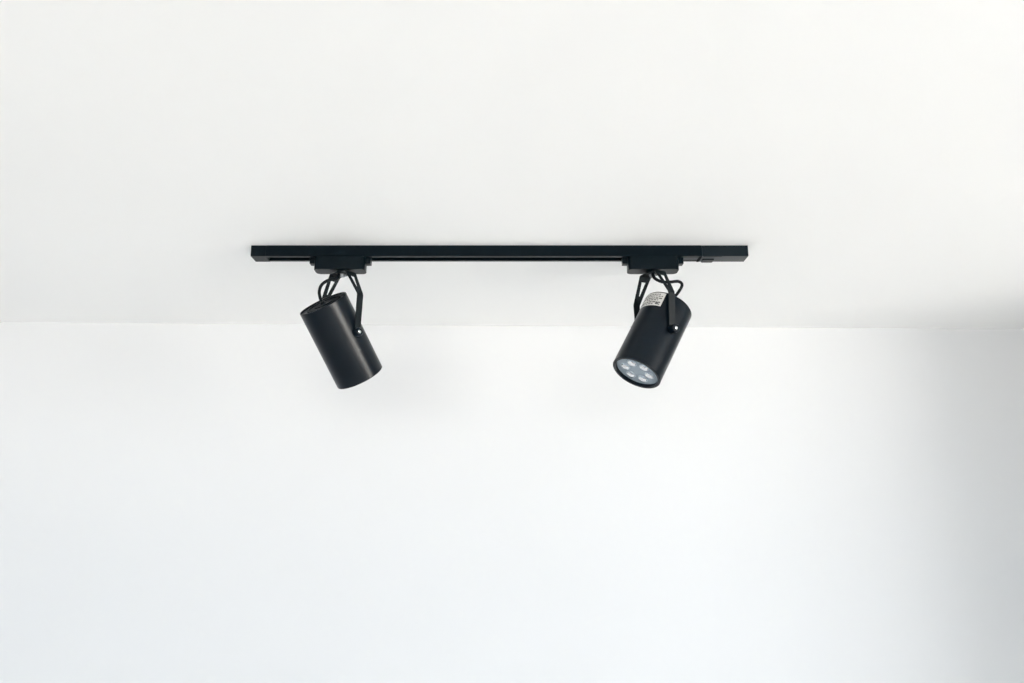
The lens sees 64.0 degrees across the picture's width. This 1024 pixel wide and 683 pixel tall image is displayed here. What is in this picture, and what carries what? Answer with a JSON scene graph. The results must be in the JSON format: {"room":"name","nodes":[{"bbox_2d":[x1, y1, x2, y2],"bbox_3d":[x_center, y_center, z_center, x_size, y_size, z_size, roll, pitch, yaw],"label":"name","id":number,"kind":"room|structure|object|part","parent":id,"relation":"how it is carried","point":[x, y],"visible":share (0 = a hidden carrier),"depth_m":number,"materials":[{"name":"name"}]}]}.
{"room":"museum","nodes":[
{"label":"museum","id":0,"kind":"room"},
{"bbox_2d":[0,322,1023,682],"bbox_3d":[0.600,1.144,2.074,7.607,2.400,0.150,0,-14,-1],"label":"wall","id":1,"kind":"structure","parent":0,"point":[180,502],"depth_m":2.15,"materials":[{"name":"paint"}]},
{"bbox_2d":[0,0,1023,328],"bbox_3d":[0.600,-1.010,-1.405,7.900,0.150,8.294,0,-14,0],"label":"ceiling","id":2,"kind":"structure","parent":0,"point":[866,157],"depth_m":1.26,"materials":[{"name":"paint"}]},
{"bbox_2d":[251,245,747,262],"bbox_3d":[-0.025,-0.177,1.664,0.999,0.025,0.036,0,-14,0],"label":"track","id":3,"kind":"object","parent":2,"relation":"attached to","point":[259,253],"visible":1,"depth_m":1.65,"materials":[{"name":"black metal"}]},
{"bbox_2d":[300,256,381,388],"bbox_3d":[-0.337,-0.039,1.635,0.178,0.267,0.119,12,-18,-40],"label":"track spotlight","id":4,"kind":"object","parent":3,"relation":"attached to","point":[337,331],"visible":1,"depth_m":1.60,"materials":[{"name":"black plastic"}]},
{"bbox_3d":[-0.299,-0.018,1.592,0.012,0.017,0.017,-10,-17,37],"label":"hinge knob","id":5,"kind":"part","parent":4,"relation":"part of","materials":[{"name":"black metal"}]},
{"bbox_2d":[613,256,691,388],"bbox_3d":[0.278,-0.040,1.627,0.163,0.268,0.137,0,-14,0],"label":"track spotlight","id":6,"kind":"object","parent":3,"relation":"attached to","point":[658,327],"visible":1,"depth_m":1.59,"materials":[{"name":"black plastic"}]},
{"bbox_2d":[641,294,662,306],"bbox_3d":[0.275,-0.081,1.629,0.019,0.029,0.053,9,-16,-31],"label":"label","id":7,"kind":"object","parent":6,"relation":"attached to","point":[652,300],"depth_m":1.62,"materials":[{"name":"white paper"}]},
{"bbox_3d":[0.310,-0.025,1.577,0.017,0.017,0.018,7,-15,-28],"label":"hinge knob","id":8,"kind":"part","parent":6,"relation":"part of","materials":[{"name":"black metal"}]},
{"bbox_3d":[0.403,-0.170,1.652,0.038,0.002,0.013,0,-14,0],"label":"plate","id":9,"kind":"part","parent":3,"relation":"part of","materials":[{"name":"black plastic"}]}
]}

